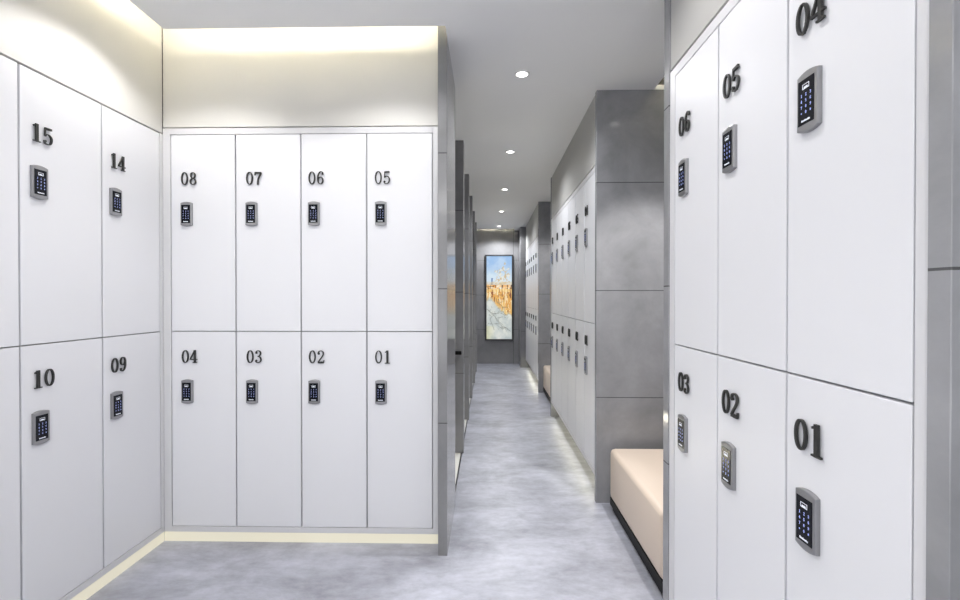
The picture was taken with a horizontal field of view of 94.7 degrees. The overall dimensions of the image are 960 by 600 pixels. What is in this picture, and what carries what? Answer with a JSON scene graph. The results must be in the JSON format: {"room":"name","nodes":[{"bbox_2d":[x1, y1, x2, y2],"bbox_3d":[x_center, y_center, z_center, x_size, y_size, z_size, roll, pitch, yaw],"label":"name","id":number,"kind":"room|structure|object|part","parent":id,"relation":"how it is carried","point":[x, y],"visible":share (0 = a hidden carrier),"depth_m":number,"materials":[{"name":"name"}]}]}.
{"room":"changing room","nodes":[
{"label":"changing room","id":0,"kind":"room"},
{"bbox_2d":[161,42,164,314],"bbox_3d":[-1.090,-0.158,2.627,1.800,2.745,0.012,0,0,1],"label":"wall","id":1,"kind":"structure","parent":0,"point":[162,42],"depth_m":2.63,"materials":[{"name":"paint"}]},
{"bbox_2d":[87,364,662,599],"bbox_3d":[-0.321,1.263,2.834,3.450,0.100,11.040,0,0,1],"label":"floor","id":2,"kind":"structure","parent":0,"point":[528,523],"depth_m":2.13,"materials":[{"name":"concrete"}]},
{"bbox_2d":[0,0,163,599],"bbox_3d":[-1.804,-0.152,1.621,0.401,2.745,1.214,0,0,1],"label":"wall","id":3,"kind":"structure","parent":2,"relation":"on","point":[107,52],"depth_m":1.88,"materials":[{"name":"white paint"}]},
{"bbox_2d":[0,346,20,599],"bbox_3d":[-1.804,0.654,1.387,0.412,0.982,0.329,0,0,1],"label":"locker","id":4,"kind":"object","parent":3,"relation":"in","point":[10,580],"visible":1,"depth_m":1.51,"materials":[{"name":"white paint"}]},
{"bbox_2d":[0,55,18,347],"bbox_3d":[-1.804,-0.331,1.381,0.412,0.986,0.329,0,0,1],"label":"locker","id":5,"kind":"object","parent":4,"relation":"on","point":[9,271],"visible":1,"depth_m":1.51,"materials":[{"name":"white laminate"}]},
{"bbox_2d":[17,338,102,599],"bbox_3d":[-1.797,0.652,1.718,0.412,0.982,0.329,0,0,1],"label":"locker","id":6,"kind":"object","parent":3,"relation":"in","point":[60,383],"visible":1,"depth_m":1.69,"materials":[{"name":"white paint"}]},
{"bbox_3d":[-1.595,0.464,1.611,0.002,0.091,0.045,0,0,1],"label":"keypad panel","id":7,"kind":"part","parent":6,"relation":"part of","materials":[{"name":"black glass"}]},
{"bbox_2d":[17,64,101,345],"bbox_3d":[-1.797,-0.333,1.711,0.412,0.986,0.329,0,0,1],"label":"locker","id":8,"kind":"object","parent":6,"relation":"on","point":[60,289],"visible":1,"depth_m":1.68,"materials":[{"name":"white laminate"}]},
{"bbox_3d":[-1.595,-0.426,1.605,0.002,0.091,0.045,0,0,1],"label":"keypad panel","id":9,"kind":"part","parent":8,"relation":"part of","materials":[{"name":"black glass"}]},
{"bbox_3d":[-1.805,-1.178,1.615,0.399,0.692,1.214,0,0,1],"label":"fascia panel","id":10,"kind":"part","parent":3,"relation":"part of","materials":[{"name":"white paint"}]},
{"bbox_3d":[-1.619,0.173,1.620,0.031,2.000,1.214,0,0,1],"label":"frame","id":11,"kind":"part","parent":3,"relation":"part of","materials":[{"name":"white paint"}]},
{"bbox_2d":[99,332,160,566],"bbox_3d":[-1.791,0.650,2.047,0.412,0.982,0.329,0,0,1],"label":"locker","id":12,"kind":"object","parent":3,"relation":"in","point":[130,362],"visible":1,"depth_m":2.02,"materials":[{"name":"white metal"}]},
{"bbox_3d":[-1.589,0.462,1.941,0.002,0.091,0.045,0,0,1],"label":"keypad panel","id":13,"kind":"part","parent":12,"relation":"part of","materials":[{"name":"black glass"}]},
{"bbox_2d":[101,105,159,336],"bbox_3d":[-1.791,-0.335,2.041,0.412,0.986,0.329,0,0,1],"label":"locker","id":14,"kind":"object","parent":12,"relation":"on","point":[130,283],"visible":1,"depth_m":2.02,"materials":[{"name":"white laminate"}]},
{"bbox_3d":[-1.589,-0.428,1.935,0.002,0.091,0.045,0,0,1],"label":"keypad panel","id":15,"kind":"part","parent":14,"relation":"part of","materials":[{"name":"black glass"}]},
{"bbox_2d":[163,26,437,543],"bbox_3d":[-0.897,-0.157,2.412,1.384,2.745,0.401,0,0,1],"label":"wall","id":16,"kind":"structure","parent":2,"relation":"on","point":[306,80],"depth_m":2.21,"materials":[{"name":"white paint"}]},
{"bbox_2d":[172,331,237,525],"bbox_3d":[-1.386,0.648,2.421,0.329,0.982,0.412,0,0,1],"label":"locker","id":17,"kind":"object","parent":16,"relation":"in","point":[204,363],"visible":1,"depth_m":2.23,"materials":[{"name":"white paint"}]},
{"bbox_3d":[-1.471,0.460,2.217,0.045,0.091,0.002,0,0,1],"label":"keypad panel","id":18,"kind":"part","parent":17,"relation":"part of","materials":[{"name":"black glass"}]},
{"bbox_2d":[171,135,236,330],"bbox_3d":[-1.386,-0.338,2.415,0.329,0.986,0.412,0,0,1],"label":"locker","id":19,"kind":"object","parent":17,"relation":"on","point":[203,167],"visible":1,"depth_m":2.22,"materials":[{"name":"white paint"}]},
{"bbox_3d":[-1.471,-0.430,2.212,0.045,0.091,0.002,0,0,1],"label":"keypad panel","id":20,"kind":"part","parent":19,"relation":"part of","materials":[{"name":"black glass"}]},
{"bbox_2d":[237,331,302,526],"bbox_3d":[-1.056,0.648,2.414,0.329,0.982,0.412,0,0,1],"label":"locker","id":21,"kind":"object","parent":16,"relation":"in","point":[269,363],"visible":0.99,"depth_m":2.22,"materials":[{"name":"white paint"}]},
{"bbox_3d":[-1.143,0.460,2.211,0.045,0.091,0.002,0,0,1],"label":"keypad panel","id":22,"kind":"part","parent":21,"relation":"part of","materials":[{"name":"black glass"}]},
{"bbox_2d":[236,134,301,330],"bbox_3d":[-1.056,-0.337,2.408,0.329,0.986,0.412,0,0,1],"label":"locker","id":23,"kind":"object","parent":21,"relation":"on","point":[268,167],"visible":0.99,"depth_m":2.21,"materials":[{"name":"white laminate"}]},
{"bbox_3d":[-1.143,-0.430,2.205,0.045,0.091,0.002,0,0,1],"label":"keypad panel","id":24,"kind":"part","parent":23,"relation":"part of","materials":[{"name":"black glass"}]},
{"bbox_3d":[-0.897,-1.199,2.406,1.384,0.661,0.399,0,0,1],"label":"fascia panel","id":25,"kind":"part","parent":16,"relation":"part of","materials":[{"name":"white paint"}]},
{"bbox_2d":[302,331,367,526],"bbox_3d":[-0.726,0.648,2.408,0.329,0.982,0.412,0,0,1],"label":"locker","id":26,"kind":"object","parent":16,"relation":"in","point":[334,363],"visible":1,"depth_m":2.21,"materials":[{"name":"white paint"}]},
{"bbox_3d":[-0.830,0.460,2.205,0.045,0.091,0.002,0,0,1],"label":"keypad panel","id":27,"kind":"part","parent":26,"relation":"part of","materials":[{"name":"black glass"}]},
{"bbox_2d":[302,134,367,330],"bbox_3d":[-0.726,-0.337,2.402,0.329,0.986,0.412,0,0,1],"label":"locker","id":28,"kind":"object","parent":26,"relation":"on","point":[334,166],"visible":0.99,"depth_m":2.21,"materials":[{"name":"white laminate"}]},
{"bbox_3d":[-0.830,-0.430,2.199,0.045,0.091,0.002,0,0,1],"label":"keypad panel","id":29,"kind":"part","parent":28,"relation":"part of","materials":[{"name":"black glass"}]},
{"bbox_2d":[368,331,432,527],"bbox_3d":[-0.396,0.648,2.402,0.329,0.982,0.412,0,0,1],"label":"locker","id":30,"kind":"object","parent":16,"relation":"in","point":[400,363],"visible":1,"depth_m":2.21,"materials":[{"name":"white paint"}]},
{"bbox_3d":[-0.495,0.460,2.198,0.045,0.091,0.002,0,0,1],"label":"keypad panel","id":31,"kind":"part","parent":30,"relation":"part of","materials":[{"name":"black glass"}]},
{"bbox_2d":[367,133,432,330],"bbox_3d":[-0.396,-0.337,2.396,0.329,0.986,0.412,0,0,1],"label":"locker","id":32,"kind":"object","parent":30,"relation":"on","point":[399,166],"visible":1,"depth_m":2.20,"materials":[{"name":"white laminate"}]},
{"bbox_3d":[-0.495,-0.430,2.193,0.045,0.091,0.002,0,0,1],"label":"keypad panel","id":33,"kind":"part","parent":32,"relation":"part of","materials":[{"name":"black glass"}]},
{"bbox_2d":[438,26,454,555],"bbox_3d":[-0.173,-0.155,2.351,0.044,2.742,0.509,0,0,1],"label":"wall","id":34,"kind":"structure","parent":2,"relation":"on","point":[446,85],"depth_m":2.10,"materials":[{"name":"ceramic"}]},
{"bbox_2d":[455,453,460,482],"bbox_3d":[-0.700,1.210,3.066,1.082,0.004,0.859,0,0,1],"label":"floor panel","id":35,"kind":"object","parent":2,"relation":"on","point":[457,455],"visible":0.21,"depth_m":3.28,"materials":[{"name":"white"}]},
{"bbox_2d":[455,453,461,492],"bbox_3d":[-0.154,1.209,3.051,0.010,0.006,0.869,0,0,1],"label":"edging strip","id":36,"kind":"object","parent":2,"relation":"on","point":[461,453],"visible":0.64,"depth_m":3.07,"materials":[{"name":"grey metal"}]},
{"bbox_2d":[455,140,463,452],"bbox_3d":[-0.680,-0.023,3.545,1.104,2.462,0.110,0,0,1],"label":"stone wall","id":37,"kind":"structure","parent":2,"relation":"on","point":[459,144],"depth_m":3.48,"materials":[{"name":"stone"}]},
{"bbox_2d":[464,174,468,419],"bbox_3d":[-0.661,-0.029,4.493,1.104,2.462,0.110,0,0,1],"label":"stone wall","id":38,"kind":"structure","parent":2,"relation":"on","point":[466,176],"depth_m":4.43,"materials":[{"name":"stone"}]},
{"bbox_2d":[469,196,472,397],"bbox_3d":[-0.643,-0.035,5.442,1.104,2.462,0.110,0,0,1],"label":"stone wall","id":39,"kind":"structure","parent":2,"relation":"on","point":[470,197],"depth_m":5.38,"materials":[{"name":"stone"}]},
{"bbox_2d":[473,211,474,382],"bbox_3d":[-0.625,-0.040,6.390,1.104,2.462,0.110,0,0,1],"label":"stone wall","id":40,"kind":"structure","parent":2,"relation":"on","point":[473,211],"depth_m":6.33,"materials":[{"name":"stone"}]},
{"bbox_2d":[475,222,476,371],"bbox_3d":[-0.607,-0.046,7.339,1.104,2.462,0.110,0,0,1],"label":"stone wall","id":41,"kind":"structure","parent":2,"relation":"on","point":[475,222],"depth_m":7.27,"materials":[{"name":"stone"}]},
{"bbox_2d":[526,204,537,378],"bbox_3d":[1.047,-0.042,6.713,0.541,2.462,1.936,0,0,1],"label":"wall","id":42,"kind":"structure","parent":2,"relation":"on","point":[532,225],"depth_m":6.53,"materials":[{"name":"white paint"}]},
{"bbox_2d":[525,307,527,360],"bbox_3d":[1.057,0.563,7.509,0.552,0.891,0.317,0,0,1],"label":"locker","id":43,"kind":"object","parent":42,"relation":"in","point":[526,307],"visible":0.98,"depth_m":7.55,"materials":[{"name":"white laminate"}]},
{"bbox_2d":[525,251,527,306],"bbox_3d":[1.057,-0.348,7.503,0.552,0.928,0.317,0,0,1],"label":"locker","id":44,"kind":"object","parent":43,"relation":"on","point":[527,251],"visible":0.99,"depth_m":7.55,"materials":[{"name":"white paint"}]},
{"bbox_3d":[0.799,-0.348,7.508,0.012,0.924,0.306,0,0,1],"label":"door","id":45,"kind":"part","parent":44,"relation":"part of","materials":[{"name":"white paint"}]},
{"bbox_3d":[0.799,0.563,7.514,0.012,0.888,0.306,0,0,1],"label":"door","id":46,"kind":"part","parent":43,"relation":"part of","materials":[{"name":"white paint"}]},
{"bbox_2d":[527,307,529,361],"bbox_3d":[1.051,0.565,7.191,0.552,0.891,0.317,0,0,1],"label":"locker","id":47,"kind":"object","parent":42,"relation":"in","point":[528,307],"visible":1,"depth_m":7.17,"materials":[{"name":"white laminate"}]},
{"bbox_2d":[527,250,528,306],"bbox_3d":[1.051,-0.346,7.185,0.552,0.928,0.317,0,0,1],"label":"locker","id":48,"kind":"object","parent":47,"relation":"on","point":[528,250],"visible":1,"depth_m":7.17,"materials":[{"name":"white paint"}]},
{"bbox_3d":[0.793,-0.346,7.190,0.012,0.924,0.306,0,0,1],"label":"door","id":49,"kind":"part","parent":48,"relation":"part of","materials":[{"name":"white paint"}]},
{"bbox_3d":[0.793,0.565,7.196,0.012,0.888,0.306,0,0,1],"label":"door","id":50,"kind":"part","parent":47,"relation":"part of","materials":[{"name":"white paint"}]},
{"bbox_2d":[529,308,530,364],"bbox_3d":[1.044,0.567,6.873,0.552,0.891,0.317,0,0,1],"label":"locker","id":51,"kind":"object","parent":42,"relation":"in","point":[529,308],"visible":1,"depth_m":6.83,"materials":[{"name":"white laminate"}]},
{"bbox_2d":[529,248,530,307],"bbox_3d":[1.044,-0.344,6.867,0.552,0.928,0.317,0,0,1],"label":"locker","id":52,"kind":"object","parent":51,"relation":"on","point":[530,248],"visible":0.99,"depth_m":6.83,"materials":[{"name":"white paint"}]},
{"bbox_3d":[1.048,-1.062,6.706,0.539,0.422,1.936,0,0,1],"label":"fascia panel","id":53,"kind":"part","parent":42,"relation":"part of","materials":[{"name":"grey"}]},
{"bbox_2d":[531,308,533,368],"bbox_3d":[1.038,0.569,6.555,0.552,0.891,0.317,0,0,1],"label":"locker","id":54,"kind":"object","parent":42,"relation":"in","point":[531,308],"visible":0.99,"depth_m":6.52,"materials":[{"name":"white laminate"}]},
{"bbox_2d":[531,246,532,307],"bbox_3d":[1.038,-0.342,6.549,0.552,0.928,0.317,0,0,1],"label":"locker","id":55,"kind":"object","parent":54,"relation":"on","point":[532,246],"visible":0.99,"depth_m":6.52,"materials":[{"name":"white paint"}]},
{"bbox_3d":[0.780,0.569,6.560,0.012,0.888,0.306,0,0,1],"label":"door","id":56,"kind":"part","parent":54,"relation":"part of","materials":[{"name":"white paint"}]},
{"bbox_2d":[533,309,535,373],"bbox_3d":[1.032,0.571,6.237,0.552,0.891,0.317,0,0,1],"label":"locker","id":57,"kind":"object","parent":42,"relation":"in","point":[534,310],"visible":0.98,"depth_m":6.23,"materials":[{"name":"white laminate"}]},
{"bbox_2d":[533,242,535,308],"bbox_3d":[1.032,-0.340,6.231,0.552,0.928,0.317,0,0,1],"label":"locker","id":58,"kind":"object","parent":57,"relation":"on","point":[534,244],"visible":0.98,"depth_m":6.24,"materials":[{"name":"white paint"}]},
{"bbox_2d":[535,309,537,376],"bbox_3d":[1.026,0.573,5.919,0.552,0.891,0.317,0,0,1],"label":"locker","id":59,"kind":"object","parent":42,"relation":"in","point":[536,316],"visible":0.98,"depth_m":5.97,"materials":[{"name":"white paint"}]},
{"bbox_2d":[535,240,537,308],"bbox_3d":[1.026,-0.338,5.913,0.552,0.928,0.317,0,0,1],"label":"locker","id":60,"kind":"object","parent":59,"relation":"on","point":[536,253],"visible":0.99,"depth_m":5.97,"materials":[{"name":"white laminate"}]},
{"bbox_3d":[0.768,-0.338,5.918,0.012,0.924,0.306,0,0,1],"label":"door","id":61,"kind":"part","parent":60,"relation":"part of","materials":[{"name":"white paint"}]},
{"bbox_3d":[0.768,0.573,5.924,0.012,0.888,0.306,0,0,1],"label":"door","id":62,"kind":"part","parent":59,"relation":"part of","materials":[{"name":"white paint"}]},
{"bbox_2d":[538,202,550,392],"bbox_3d":[1.027,-0.036,5.722,0.547,2.462,0.044,0,0,1],"label":"wall","id":63,"kind":"structure","parent":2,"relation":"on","point":[544,208],"depth_m":5.70,"materials":[{"name":"grey ceramic"}]},
{"bbox_2d":[543,365,549,401],"bbox_3d":[1.038,1.018,5.264,0.470,0.360,0.834,0,0,1],"label":"bench","id":64,"kind":"object","parent":2,"relation":"on","point":[546,369],"visible":0.2,"depth_m":5.35,"materials":[{"name":"beige leather"}]},
{"bbox_2d":[550,177,559,416],"bbox_3d":[1.005,-0.029,4.568,0.547,2.462,0.040,0,0,1],"label":"wall","id":65,"kind":"structure","parent":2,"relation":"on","point":[553,413],"depth_m":4.59,"materials":[{"name":"grey ceramic"}]},
{"bbox_2d":[551,96,594,474],"bbox_3d":[0.987,-0.023,3.609,0.541,2.462,1.877,0,0,1],"label":"wall","id":66,"kind":"structure","parent":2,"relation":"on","point":[576,166],"depth_m":3.33,"materials":[{"name":"white paint"}]},
{"bbox_2d":[551,313,557,405],"bbox_3d":[0.996,0.582,4.377,0.552,0.891,0.307,0,0,1],"label":"locker","id":67,"kind":"object","parent":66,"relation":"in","point":[553,337],"visible":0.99,"depth_m":4.41,"materials":[{"name":"white laminate"}]},
{"bbox_2d":[551,217,556,313],"bbox_3d":[0.996,-0.328,4.372,0.552,0.928,0.307,0,0,1],"label":"locker","id":68,"kind":"object","parent":67,"relation":"on","point":[554,223],"visible":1,"depth_m":4.34,"materials":[{"name":"white laminate"}]},
{"bbox_2d":[556,315,561,415],"bbox_3d":[0.990,0.584,4.069,0.552,0.891,0.307,0,0,1],"label":"locker","id":69,"kind":"object","parent":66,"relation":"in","point":[558,317],"visible":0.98,"depth_m":4.04,"materials":[{"name":"white laminate"}]},
{"bbox_2d":[556,211,561,314],"bbox_3d":[0.990,-0.326,4.064,0.552,0.928,0.307,0,0,1],"label":"locker","id":70,"kind":"object","parent":69,"relation":"on","point":[559,217],"visible":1,"depth_m":4.04,"materials":[{"name":"white laminate"}]},
{"bbox_2d":[561,316,568,425],"bbox_3d":[0.984,0.586,3.761,0.552,0.891,0.307,0,0,1],"label":"locker","id":71,"kind":"object","parent":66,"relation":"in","point":[564,344],"visible":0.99,"depth_m":3.77,"materials":[{"name":"white laminate"}]},
{"bbox_2d":[561,204,567,316],"bbox_3d":[0.984,-0.324,3.756,0.552,0.928,0.307,0,0,1],"label":"locker","id":72,"kind":"object","parent":71,"relation":"on","point":[564,248],"visible":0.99,"depth_m":3.75,"materials":[{"name":"white laminate"}]},
{"bbox_2d":[568,317,576,436],"bbox_3d":[0.979,0.588,3.453,0.552,0.891,0.307,0,0,1],"label":"locker","id":73,"kind":"object","parent":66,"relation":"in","point":[571,321],"visible":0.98,"depth_m":3.45,"materials":[{"name":"white paint"}]},
{"bbox_2d":[568,195,575,318],"bbox_3d":[0.979,-0.323,3.447,0.552,0.928,0.307,0,0,1],"label":"locker","id":74,"kind":"object","parent":73,"relation":"on","point":[572,204],"visible":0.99,"depth_m":3.41,"materials":[{"name":"white laminate"}]},
{"bbox_3d":[0.988,-1.043,3.602,0.539,0.422,1.877,0,0,1],"label":"fascia panel","id":75,"kind":"part","parent":66,"relation":"part of","materials":[{"name":"grey paint"}]},
{"bbox_2d":[575,319,585,451],"bbox_3d":[0.973,0.590,3.145,0.552,0.891,0.307,0,0,1],"label":"locker","id":76,"kind":"object","parent":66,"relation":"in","point":[580,325],"visible":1,"depth_m":3.15,"materials":[{"name":"white paint"}]},
{"bbox_2d":[575,185,584,320],"bbox_3d":[0.973,-0.321,3.139,0.552,0.928,0.307,0,0,1],"label":"locker","id":77,"kind":"object","parent":76,"relation":"on","point":[580,196],"visible":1,"depth_m":3.12,"materials":[{"name":"white laminate"}]},
{"bbox_2d":[584,322,594,468],"bbox_3d":[0.967,0.592,2.837,0.552,0.891,0.307,0,0,1],"label":"locker","id":78,"kind":"object","parent":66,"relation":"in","point":[589,331],"visible":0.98,"depth_m":2.84,"materials":[{"name":"white paint"}]},
{"bbox_2d":[584,173,594,323],"bbox_3d":[0.967,-0.319,2.831,0.552,0.928,0.307,0,0,1],"label":"locker","id":79,"kind":"object","parent":78,"relation":"on","point":[589,232],"visible":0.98,"depth_m":2.81,"materials":[{"name":"white laminate"}]},
{"bbox_2d":[595,90,663,502],"bbox_3d":[0.968,-0.017,2.651,0.547,2.462,0.036,0,0,1],"label":"wall","id":80,"kind":"structure","parent":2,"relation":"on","point":[629,124],"depth_m":2.63,"materials":[{"name":"grey stone"}]},
{"bbox_2d":[610,449,662,595],"bbox_3d":[0.978,1.037,2.173,0.470,0.360,0.780,0,0,1],"label":"bench","id":81,"kind":"object","parent":2,"relation":"on","point":[636,475],"visible":0.35,"depth_m":2.12,"materials":[{"name":"beige leather"}]},
{"bbox_2d":[663,0,671,599],"bbox_3d":[0.947,-0.011,1.598,0.547,2.462,0.044,0,0,1],"label":"wall","id":82,"kind":"structure","parent":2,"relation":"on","point":[667,3],"depth_m":1.60,"materials":[{"name":"grey ceramic"}]},
{"bbox_2d":[669,0,928,599],"bbox_3d":[0.939,-0.008,1.110,0.541,2.462,0.931,0,0,1],"label":"wall","id":83,"kind":"structure","parent":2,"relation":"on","point":[693,22],"depth_m":0.67,"materials":[{"name":"white paint"}]},
{"bbox_2d":[674,344,721,599],"bbox_3d":[0.939,0.601,1.395,0.552,0.891,0.288,0,0,1],"label":"locker","id":84,"kind":"object","parent":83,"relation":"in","point":[696,370],"visible":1,"depth_m":1.38,"materials":[{"name":"white paint"}]},
{"bbox_3d":[0.666,0.441,1.466,0.002,0.091,0.045,0,0,1],"label":"keypad panel","id":85,"kind":"part","parent":84,"relation":"part of","materials":[{"name":"black glass"}]},
{"bbox_2d":[675,27,718,353],"bbox_3d":[0.939,-0.310,1.389,0.552,0.928,0.288,0,0,1],"label":"locker","id":86,"kind":"object","parent":84,"relation":"on","point":[697,83],"visible":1,"depth_m":1.37,"materials":[{"name":"white laminate"}]},
{"bbox_3d":[0.666,-0.404,1.461,0.002,0.091,0.045,0,0,1],"label":"keypad panel","id":87,"kind":"part","parent":86,"relation":"part of","materials":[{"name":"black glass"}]},
{"bbox_3d":[0.940,-1.028,1.104,0.539,0.422,0.931,0,0,1],"label":"fascia panel","id":88,"kind":"part","parent":83,"relation":"part of","materials":[{"name":"grey paint"}]},
{"bbox_2d":[717,355,791,599],"bbox_3d":[0.933,0.603,1.105,0.552,0.891,0.288,0,0,1],"label":"locker","id":89,"kind":"object","parent":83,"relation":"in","point":[752,397],"visible":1,"depth_m":1.08,"materials":[{"name":"white metal"}]},
{"bbox_3d":[0.660,0.443,1.187,0.002,0.091,0.045,0,0,1],"label":"keypad panel","id":90,"kind":"part","parent":89,"relation":"part of","materials":[{"name":"black glass"}]},
{"bbox_2d":[718,0,788,370],"bbox_3d":[0.933,-0.308,1.099,0.552,0.928,0.288,0,0,1],"label":"locker","id":91,"kind":"object","parent":89,"relation":"on","point":[754,37],"visible":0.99,"depth_m":1.08,"materials":[{"name":"white laminate"}]},
{"bbox_3d":[0.660,-0.402,1.181,0.002,0.091,0.045,0,0,1],"label":"keypad panel","id":92,"kind":"part","parent":91,"relation":"part of","materials":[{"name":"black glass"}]},
{"bbox_2d":[787,373,913,599],"bbox_3d":[0.928,0.604,0.816,0.552,0.891,0.288,0,0,1],"label":"locker","id":93,"kind":"object","parent":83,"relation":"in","point":[850,451],"visible":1,"depth_m":0.80,"materials":[{"name":"white laminate"}]},
{"bbox_3d":[0.655,0.445,0.893,0.002,0.091,0.045,0,0,1],"label":"keypad panel","id":94,"kind":"part","parent":93,"relation":"part of","materials":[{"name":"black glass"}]},
{"bbox_2d":[788,0,916,401],"bbox_3d":[0.928,-0.306,0.810,0.552,0.928,0.288,0,0,1],"label":"locker","id":95,"kind":"object","parent":93,"relation":"on","point":[852,158],"visible":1,"depth_m":0.79,"materials":[{"name":"white laminate"}]},
{"bbox_3d":[0.655,-0.400,0.888,0.002,0.091,0.045,0,0,1],"label":"keypad panel","id":96,"kind":"part","parent":95,"relation":"part of","materials":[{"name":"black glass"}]},
{"bbox_2d":[926,0,959,599],"bbox_3d":[0.929,-0.005,0.626,0.547,2.462,0.034,0,0,1],"label":"wall","id":97,"kind":"structure","parent":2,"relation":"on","point":[943,311],"depth_m":0.62,"materials":[{"name":"grey ceramic"}]},
{"bbox_2d":[129,0,663,230],"bbox_3d":[-0.092,-1.263,2.789,2.692,0.028,10.790,0,0,1],"label":"ceiling","id":98,"kind":"structure","parent":0,"point":[571,50],"depth_m":2.26,"materials":[{"name":"white paint"}]},
{"bbox_2d":[505,150,514,153],"bbox_3d":[0.257,-1.253,3.743,0.086,0.005,0.086,0,0,1],"label":"recessed light","id":99,"kind":"object","parent":98,"relation":"in","point":[507,151],"visible":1,"depth_m":3.73,"materials":[{"name":"white plastic"}]},
{"bbox_2d":[514,70,529,78],"bbox_3d":[0.232,-1.245,2.441,0.086,0.005,0.086,0,0,1],"label":"recessed light","id":100,"kind":"object","parent":98,"relation":"in","point":[521,74],"visible":1,"depth_m":2.44,"materials":[{"name":"white"}]},
{"bbox_2d":[477,227,529,367],"bbox_3d":[0.050,-0.194,8.022,2.590,2.750,0.535,0,0,1],"label":"wall","id":101,"kind":"structure","parent":0,"point":[489,241],"depth_m":8.18,"materials":[{"name":"stone"}]},
{"bbox_2d":[485,255,512,340],"bbox_3d":[0.353,-0.044,8.160,0.516,1.580,0.045,0,0,1],"label":"picture","id":102,"kind":"object","parent":101,"relation":"attached to","point":[498,268],"visible":1,"depth_m":8.15,"materials":[{"name":"multicoloured paper"}]}
]}

